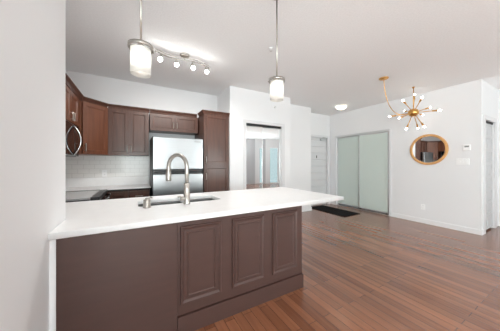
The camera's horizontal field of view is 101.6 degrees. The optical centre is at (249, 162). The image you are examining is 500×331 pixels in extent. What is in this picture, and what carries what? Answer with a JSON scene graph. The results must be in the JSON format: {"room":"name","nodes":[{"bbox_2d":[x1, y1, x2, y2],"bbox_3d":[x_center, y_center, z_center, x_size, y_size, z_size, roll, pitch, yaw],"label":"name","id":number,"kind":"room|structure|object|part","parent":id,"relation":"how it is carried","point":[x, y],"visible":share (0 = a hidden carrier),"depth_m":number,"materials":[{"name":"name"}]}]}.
{"room":"open-plan kitchen","nodes":[
{"label":"open-plan kitchen","id":0,"kind":"room"},
{"bbox_2d":[0,0,64,330],"bbox_3d":[-1.199,-0.105,0.537,0.695,2.810,1.710,0,0,-29],"label":"wall column","id":1,"kind":"structure","parent":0,"point":[32,32],"depth_m":0.97,"materials":[{"name":"white paint"}]},
{"bbox_2d":[65,70,216,184],"bbox_3d":[-1.806,-0.105,4.072,3.096,2.810,0.130,0,0,-29],"label":"wall","id":2,"kind":"structure","parent":0,"point":[103,89],"depth_m":3.88,"materials":[{"name":"white paint"}]},
{"bbox_2d":[79,96,108,155],"bbox_3d":[-2.587,-0.546,3.194,0.631,0.833,0.633,0,0,-29],"label":"upper cabinet","id":3,"kind":"object","parent":2,"relation":"attached to","point":[93,129],"visible":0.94,"depth_m":3.11,"materials":[{"name":"red wood"}]},
{"bbox_3d":[-2.365,-0.928,3.132,0.042,0.070,0.390,0,0,15],"label":"crown molding","id":4,"kind":"part","parent":3,"relation":"part of","materials":[{"name":"brown wood"}]},
{"bbox_2d":[102,170,106,176],"bbox_3d":[-2.539,0.182,3.564,0.072,0.116,0.012,0,0,-29],"label":"wall outlet","id":5,"kind":"object","parent":2,"relation":"attached to","point":[104,172],"visible":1,"depth_m":3.56,"materials":[{"name":"white plastic"}]},
{"bbox_2d":[65,155,148,177],"bbox_3d":[-2.479,0.059,3.613,1.231,0.379,0.012,0,0,-29],"label":"backsplash","id":6,"kind":"structure","parent":2,"relation":"attached to","point":[82,166],"depth_m":3.58,"materials":[{"name":"white tile"}]},
{"bbox_2d":[108,104,149,155],"bbox_3d":[-2.129,-0.546,3.611,0.617,0.833,0.355,0,0,-29],"label":"upper cabinet","id":7,"kind":"object","parent":2,"relation":"attached to","point":[128,126],"visible":0.99,"depth_m":3.48,"materials":[{"name":"brown wood"}]},
{"bbox_3d":[-2.200,-0.515,3.420,0.298,0.763,0.019,0,0,-29],"label":"door","id":8,"kind":"part","parent":7,"relation":"part of","materials":[{"name":"brown wood"}]},
{"bbox_3d":[-2.050,-0.928,3.476,0.611,0.070,0.042,0,0,-29],"label":"crown molding","id":9,"kind":"part","parent":7,"relation":"part of","materials":[{"name":"brown wood"}]},
{"bbox_3d":[-1.938,-0.515,3.568,0.298,0.763,0.019,0,0,-29],"label":"door","id":10,"kind":"part","parent":7,"relation":"part of","materials":[{"name":"brown wood"}]},
{"bbox_2d":[149,109,197,134],"bbox_3d":[-1.481,-0.774,3.974,0.863,0.378,0.355,0,0,-29],"label":"upper cabinet","id":11,"kind":"object","parent":2,"relation":"attached to","point":[160,121],"visible":0.95,"depth_m":3.84,"materials":[{"name":"brown wood"}]},
{"bbox_3d":[-1.604,-0.744,3.755,0.426,0.308,0.019,0,0,-29],"label":"door","id":12,"kind":"part","parent":11,"relation":"part of","materials":[{"name":"brown wood"}]},
{"bbox_3d":[-1.415,-0.928,3.832,0.838,0.070,0.042,0,0,-29],"label":"crown molding","id":13,"kind":"part","parent":11,"relation":"part of","materials":[{"name":"brown wood"}]},
{"bbox_3d":[-1.230,-0.744,3.965,0.426,0.308,0.019,0,0,-29],"label":"door","id":14,"kind":"part","parent":11,"relation":"part of","materials":[{"name":"brown wood"}]},
{"bbox_2d":[217,86,289,190],"bbox_3d":[0.044,-0.105,4.767,1.523,2.810,0.930,0,0,-29],"label":"wall","id":15,"kind":"structure","parent":0,"point":[241,103],"depth_m":4.18,"materials":[{"name":"white paint"}]},
{"bbox_2d":[244,119,284,189],"bbox_3d":[0.302,0.207,4.433,1.050,2.185,0.126,0,0,-29],"label":"door","id":16,"kind":"structure","parent":15,"relation":"in","point":[261,142],"depth_m":4.40,"materials":[{"name":"white paint"}]},
{"bbox_3d":[0.078,0.255,4.316,0.398,2.030,0.012,0,0,-26],"label":"mirror panel","id":17,"kind":"part","parent":16,"relation":"part of","materials":[{"name":"white"}]},
{"bbox_3d":[0.077,0.256,4.319,0.420,2.058,0.026,0,0,-26],"label":"panel frame","id":18,"kind":"part","parent":16,"relation":"part of","materials":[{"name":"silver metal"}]},
{"bbox_3d":[0.466,0.255,4.551,0.455,2.030,0.012,0,0,-23],"label":"mirror panel","id":19,"kind":"part","parent":16,"relation":"part of","materials":[{"name":"white"}]},
{"bbox_2d":[65,0,499,115],"bbox_3d":[1.447,-1.560,1.099,9.800,0.100,8.700,0,0,-29],"label":"ceiling","id":20,"kind":"structure","parent":0,"point":[332,53],"depth_m":2.60,"materials":[{"name":"white paint"}]},
{"bbox_2d":[128,0,153,77],"bbox_3d":[-0.695,-1.038,1.303,0.151,0.944,0.154,0,0,-29],"label":"pendant lamp","id":21,"kind":"object","parent":20,"relation":"hanging from","point":[140,55],"visible":1,"depth_m":1.26,"materials":[{"name":"white glass"}]},
{"bbox_3d":[-0.698,-0.645,1.305,0.118,0.159,0.118,0,0,-29],"label":"lamp shade","id":22,"kind":"part","parent":21,"relation":"part of","materials":[{"name":"white glass"}]},
{"bbox_3d":[-0.698,-1.123,1.305,0.012,0.735,0.013,0,0,-29],"label":"rod","id":23,"kind":"part","parent":21,"relation":"part of","materials":[{"name":"silver metal"}]},
{"bbox_2d":[155,48,209,73],"bbox_3d":[-0.917,-1.412,2.848,0.765,0.196,0.134,0,0,-34],"label":"track light","id":24,"kind":"object","parent":20,"relation":"attached to","point":[184,56],"visible":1,"depth_m":2.81,"materials":[{"name":"silver metal"}]},
{"bbox_3d":[-0.916,-1.454,2.848,0.763,0.054,0.077,0,0,-34],"label":"rail","id":25,"kind":"part","parent":24,"relation":"part of","materials":[{"name":"silver metal"}]},
{"bbox_2d":[268,0,284,101],"bbox_3d":[0.245,-1.038,1.830,0.151,0.944,0.154,0,0,-29],"label":"pendant lamp","id":26,"kind":"object","parent":20,"relation":"hanging from","point":[276,85],"visible":1,"depth_m":1.80,"materials":[{"name":"white glass"}]},
{"bbox_3d":[0.241,-0.645,1.832,0.118,0.159,0.118,0,0,-29],"label":"lamp shade","id":27,"kind":"part","parent":26,"relation":"part of","materials":[{"name":"white glass"}]},
{"bbox_3d":[0.241,-1.123,1.832,0.012,0.735,0.013,0,0,-29],"label":"rod","id":28,"kind":"part","parent":26,"relation":"part of","materials":[{"name":"silver metal"}]},
{"bbox_2d":[336,105,346,109],"bbox_3d":[2.415,-1.452,5.403,0.260,0.115,0.260,0,0,-29],"label":"ceiling light","id":29,"kind":"object","parent":20,"relation":"attached to","point":[339,107],"visible":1,"depth_m":5.33,"materials":[{"name":"white glass"}]},
{"bbox_2d":[379,76,440,129],"bbox_3d":[3.022,-1.073,3.845,1.484,0.875,0.745,0,0,-29],"label":"chandelier","id":30,"kind":"object","parent":20,"relation":"hanging from","point":[413,112],"visible":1,"depth_m":3.96,"materials":[{"name":"gold metal"}]},
{"bbox_3d":[2.810,-1.198,3.837,0.969,0.586,0.015,0,0,-26],"label":"cord","id":31,"kind":"part","parent":30,"relation":"part of","materials":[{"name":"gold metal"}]},
{"bbox_2d":[290,104,310,207],"bbox_3d":[1.078,-0.105,5.570,1.067,2.810,0.540,0,0,-29],"label":"wall","id":32,"kind":"structure","parent":0,"point":[300,116],"depth_m":5.41,"materials":[{"name":"white paint"}]},
{"bbox_2d":[302,207,311,211],"bbox_3d":[1.219,1.252,5.332,1.080,0.095,0.013,0,0,-29],"label":"baseboard","id":33,"kind":"structure","parent":32,"relation":"attached to","point":[307,208],"depth_m":5.51,"materials":[{"name":"white paint"}]},
{"bbox_2d":[311,113,329,193],"bbox_3d":[1.985,-0.105,6.303,1.230,2.810,0.150,0,0,-29],"label":"wall","id":34,"kind":"structure","parent":0,"point":[320,124],"depth_m":6.35,"materials":[{"name":"white paint"}]},
{"bbox_2d":[311,134,328,205],"bbox_3d":[2.077,0.220,6.240,1.040,2.160,0.210,0,0,-29],"label":"door","id":35,"kind":"structure","parent":34,"relation":"in","point":[319,143],"depth_m":6.36,"materials":[{"name":"white paint"}]},
{"bbox_2d":[195,204,499,330],"bbox_3d":[1.447,1.350,1.099,9.800,0.100,8.700,0,0,-29],"label":"floor","id":36,"kind":"structure","parent":0,"point":[364,271],"depth_m":2.22,"materials":[{"name":"brown wood"}]},
{"bbox_2d":[65,189,111,201],"bbox_3d":[-2.167,0.828,2.529,0.707,0.884,0.768,0,0,-29],"label":"range","id":37,"kind":"object","parent":36,"relation":"on","point":[84,195],"visible":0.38,"depth_m":2.51,"materials":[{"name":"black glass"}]},
{"bbox_2d":[65,190,99,200],"bbox_3d":[-2.228,0.402,2.486,0.558,0.023,0.753,0,0,-29],"label":"cooktop","id":38,"kind":"object","parent":37,"relation":"in","point":[84,195],"depth_m":2.45,"materials":[{"name":"grey ceramic"}]},
{"bbox_2d":[106,190,127,198],"bbox_3d":[-2.467,0.866,3.259,0.903,0.868,0.637,0,0,-29],"label":"base cabinet","id":39,"kind":"object","parent":36,"relation":"on","point":[115,194],"visible":0.1,"depth_m":3.17,"materials":[{"name":"brown wood"}]},
{"bbox_2d":[65,176,150,191],"bbox_3d":[-2.307,0.341,3.308,1.230,0.182,0.708,0,0,-29],"label":"countertop","id":40,"kind":"structure","parent":39,"relation":"on","point":[134,182],"depth_m":3.46,"materials":[{"name":"white stone"}]},
{"bbox_2d":[128,189,149,197],"bbox_3d":[-1.936,0.866,3.557,0.306,0.868,0.637,0,0,-29],"label":"base cabinet","id":41,"kind":"object","parent":36,"relation":"on","point":[145,192],"visible":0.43,"depth_m":3.31,"materials":[{"name":"brown wood"}]},
{"bbox_2d":[150,136,202,195],"bbox_3d":[-1.378,0.422,3.784,0.824,1.715,0.752,0,0,-29],"label":"refrigerator","id":42,"kind":"object","parent":36,"relation":"on","point":[161,148],"visible":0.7,"depth_m":3.44,"materials":[{"name":"silver metal"}]},
{"bbox_3d":[-1.210,-0.160,3.484,0.810,0.530,0.060,0,0,-29],"label":"freezer door","id":43,"kind":"part","parent":42,"relation":"part of","materials":[{"name":"silver metal"}]},
{"bbox_2d":[56,206,302,330],"bbox_3d":[-0.558,0.871,2.117,1.965,0.859,1.062,0,0,-29],"label":"base cabinet","id":44,"kind":"object","parent":36,"relation":"on","point":[193,275],"visible":0.78,"depth_m":1.52,"materials":[{"name":"brown wood"}]},
{"bbox_2d":[49,239,55,330],"bbox_3d":[-1.223,0.871,1.320,0.029,0.859,0.300,0,0,-29],"label":"trim","id":45,"kind":"structure","parent":44,"relation":"attached to","point":[52,243],"depth_m":1.19,"materials":[{"name":"white paint"}]},
{"bbox_3d":[-0.844,0.871,1.369,0.677,0.859,0.030,0,0,-29],"label":"flat panel","id":46,"kind":"part","parent":44,"relation":"part of","materials":[{"name":"brown wood"}]},
{"bbox_2d":[48,187,343,239],"bbox_3d":[-0.547,0.420,2.152,3.168,0.040,1.150,0,0,-29],"label":"countertop","id":47,"kind":"structure","parent":44,"relation":"on","point":[82,218],"depth_m":1.83,"materials":[{"name":"white stone"}]},
{"bbox_2d":[143,197,152,207],"bbox_3d":[-0.929,0.355,1.849,0.068,0.090,0.104,0,0,-14],"label":"soap dispenser","id":48,"kind":"object","parent":47,"relation":"on","point":[146,202],"visible":1,"depth_m":1.81,"materials":[{"name":"silver metal"}]},
{"bbox_2d":[138,198,214,206],"bbox_3d":[-0.755,0.541,2.214,0.840,0.198,0.400,0,0,-29],"label":"sink","id":49,"kind":"object","parent":47,"relation":"in","point":[203,199],"visible":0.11,"depth_m":2.35,"materials":[{"name":"grey metal"}]},
{"bbox_3d":[-0.923,0.541,2.119,0.455,0.198,0.400,0,0,-29],"label":"bowl","id":50,"kind":"part","parent":49,"relation":"part of","materials":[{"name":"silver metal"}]},
{"bbox_3d":[-0.557,0.541,2.325,0.385,0.198,0.400,0,0,-29],"label":"bowl","id":51,"kind":"part","parent":49,"relation":"part of","materials":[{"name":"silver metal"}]},
{"bbox_2d":[166,153,189,204],"bbox_3d":[-0.736,0.150,2.032,0.305,0.500,0.099,0,0,25],"label":"kitchen faucet","id":52,"kind":"object","parent":47,"relation":"on","point":[186,197],"visible":1,"depth_m":1.99,"materials":[{"name":"silver metal"}]},
{"bbox_3d":[-0.729,0.047,2.051,0.282,0.295,0.038,0,0,25],"label":"spout","id":53,"kind":"part","parent":52,"relation":"part of","materials":[{"name":"silver metal"}]},
{"bbox_3d":[-0.381,0.777,1.620,0.330,0.595,0.017,0,0,-29],"label":"raised panel","id":54,"kind":"part","parent":44,"relation":"part of","materials":[{"name":"brown wood"}]},
{"bbox_3d":[-0.005,0.797,1.849,1.252,0.713,0.018,0,0,-29],"label":"frame","id":55,"kind":"part","parent":44,"relation":"part of","materials":[{"name":"brown wood"}]},
{"bbox_3d":[-0.008,0.777,1.829,0.333,0.595,0.017,0,0,-29],"label":"raised panel","id":56,"kind":"part","parent":44,"relation":"part of","materials":[{"name":"brown wood"}]},
{"bbox_3d":[0.353,0.777,2.032,0.319,0.595,0.017,0,0,-29],"label":"raised panel","id":57,"kind":"part","parent":44,"relation":"part of","materials":[{"name":"brown wood"}]},
{"bbox_2d":[195,110,229,192],"bbox_3d":[-0.803,0.164,4.152,0.543,2.273,0.708,0,0,-29],"label":"pantry cabinet","id":58,"kind":"object","parent":36,"relation":"on","point":[213,126],"visible":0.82,"depth_m":3.89,"materials":[{"name":"brown wood"}]},
{"bbox_3d":[-0.713,-0.938,3.992,0.543,0.070,0.340,0,0,-29],"label":"crown molding","id":59,"kind":"part","parent":58,"relation":"part of","materials":[{"name":"brown wood"}]},
{"bbox_3d":[-0.637,0.619,3.896,0.494,1.152,0.019,0,0,-29],"label":"door","id":60,"kind":"part","parent":58,"relation":"part of","materials":[{"name":"brown wood"}]},
{"bbox_3d":[-0.637,-0.438,3.896,0.494,0.945,0.019,0,0,-29],"label":"door","id":61,"kind":"part","parent":58,"relation":"part of","materials":[{"name":"brown wood"}]},
{"bbox_2d":[312,205,359,216],"bbox_3d":[2.246,1.294,5.572,0.630,0.011,1.200,0,0,-29],"label":"doormat","id":62,"kind":"object","parent":36,"relation":"on","point":[344,213],"visible":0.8,"depth_m":5.42,"materials":[{"name":"black rubber"}]},
{"bbox_2d":[330,79,484,229],"bbox_3d":[3.412,-0.105,5.220,0.200,2.810,3.435,0,0,-29],"label":"wall","id":63,"kind":"structure","parent":0,"point":[450,193],"depth_m":4.22,"materials":[{"name":"white paint"}]},
{"bbox_2d":[336,129,388,215],"bbox_3d":[3.085,0.233,5.696,0.105,2.135,1.525,0,0,-29],"label":"door","id":64,"kind":"structure","parent":63,"relation":"in","point":[363,158],"depth_m":5.54,"materials":[{"name":"green glass"}]},
{"bbox_3d":[2.918,0.235,6.029,0.008,1.980,0.706,0,0,-29],"label":"glass panel","id":65,"kind":"part","parent":64,"relation":"part of","materials":[{"name":"white"}]},
{"bbox_3d":[2.921,0.237,6.031,0.028,2.035,0.750,0,0,-29],"label":"panel frame","id":66,"kind":"part","parent":64,"relation":"part of","materials":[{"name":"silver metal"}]},
{"bbox_3d":[3.239,0.235,5.375,0.008,1.980,0.731,0,0,-29],"label":"glass panel","id":67,"kind":"part","parent":64,"relation":"part of","materials":[{"name":"white"}]},
{"bbox_3d":[3.242,0.237,5.377,0.028,2.035,0.775,0,0,-29],"label":"panel frame","id":68,"kind":"part","parent":64,"relation":"part of","materials":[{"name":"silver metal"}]},
{"bbox_2d":[335,129,390,215],"bbox_3d":[3.042,0.233,5.669,0.011,2.135,1.600,0,0,-29],"label":"trim","id":69,"kind":"structure","parent":63,"relation":"attached to","point":[389,129],"depth_m":4.99,"materials":[{"name":"white paint"}]},
{"bbox_2d":[410,134,448,164],"bbox_3d":[3.779,-0.285,4.334,0.028,0.654,0.654,0,0,-29],"label":"wall mirror","id":70,"kind":"object","parent":63,"relation":"attached to","point":[428,149],"visible":1,"depth_m":4.31,"materials":[{"name":"brown wood"}]},
{"bbox_2d":[390,212,481,234],"bbox_3d":[3.797,1.252,4.316,0.013,0.095,1.508,0,0,-29],"label":"baseboard","id":71,"kind":"structure","parent":63,"relation":"attached to","point":[435,223],"depth_m":4.17,"materials":[{"name":"white paint"}]},
{"bbox_2d":[456,158,468,164],"bbox_3d":[4.041,-0.025,3.876,0.016,0.120,0.175,0,0,-29],"label":"light switch","id":72,"kind":"object","parent":63,"relation":"attached to","point":[465,161],"visible":1,"depth_m":3.87,"materials":[{"name":"white plastic"}]},
{"bbox_2d":[463,144,470,150],"bbox_3d":[4.065,-0.290,3.824,0.026,0.110,0.100,0,0,-29],"label":"thermostat","id":73,"kind":"object","parent":63,"relation":"attached to","point":[465,147],"visible":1,"depth_m":3.81,"materials":[{"name":"white plastic"}]},
{"bbox_2d":[485,82,497,227],"bbox_3d":[4.740,-0.105,4.119,1.040,2.810,0.215,0,0,-29],"label":"wall","id":74,"kind":"structure","parent":0,"point":[491,93],"depth_m":4.08,"materials":[{"name":"white paint"}]},
{"bbox_2d":[483,114,496,233],"bbox_3d":[4.581,0.205,3.964,0.820,2.190,0.130,0,0,-29],"label":"door","id":75,"kind":"structure","parent":74,"relation":"in","point":[487,126],"depth_m":3.99,"materials":[{"name":"white paint"}]},
{"bbox_2d":[498,90,499,220],"bbox_3d":[6.458,-0.105,1.999,0.120,2.810,5.165,0,0,-29],"label":"wall","id":76,"kind":"structure","parent":0,"point":[498,90],"depth_m":4.22,"materials":[{"name":"white paint"}]},
{"bbox_3d":[-2.470,-0.105,2.215,0.120,2.810,2.460,0,0,-29],"label":"wall","id":77,"kind":"structure","parent":0,"visible":0},
{"bbox_2d":[65,73,83,127],"bbox_3d":[-2.346,-0.732,2.489,0.360,0.463,0.877,0,0,-29],"label":"upper cabinet","id":78,"kind":"object","parent":77,"relation":"attached to","point":[73,96],"visible":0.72,"depth_m":2.52,"materials":[{"name":"red wood"}]},
{"bbox_3d":[-2.112,-0.700,2.335,0.019,0.390,0.372,0,0,-29],"label":"door","id":79,"kind":"part","parent":78,"relation":"part of","materials":[{"name":"red wood"}]},
{"bbox_2d":[65,119,81,156],"bbox_3d":[-2.300,-0.291,2.449,0.402,0.412,0.753,0,0,-29],"label":"microwave","id":80,"kind":"object","parent":78,"relation":"attached to","point":[72,134],"visible":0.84,"depth_m":2.55,"materials":[{"name":"black metal"}]},
{"bbox_3d":[-2.151,-0.292,2.425,0.004,0.385,0.475,0,0,-29],"label":"door glass","id":81,"kind":"part","parent":80,"relation":"part of","materials":[{"name":"black"}]},
{"bbox_3d":[-2.339,-0.291,2.735,0.024,0.403,0.212,0,0,-29],"label":"control panel","id":82,"kind":"part","parent":80,"relation":"part of","materials":[{"name":"black glass"}]},
{"bbox_3d":[-2.214,-0.290,2.616,0.090,0.383,0.020,0,0,-29],"label":"handle","id":83,"kind":"part","parent":80,"relation":"part of","materials":[{"name":"silver metal"}]},
{"bbox_3d":[-2.298,-0.700,2.666,0.019,0.390,0.372,0,0,-29],"label":"door","id":84,"kind":"part","parent":78,"relation":"part of","materials":[{"name":"red wood"}]},
{"bbox_3d":[-2.207,-0.928,2.567,0.042,0.070,0.877,0,0,-29],"label":"crown molding","id":85,"kind":"part","parent":78,"relation":"part of","materials":[{"name":"brown wood"}]}
]}

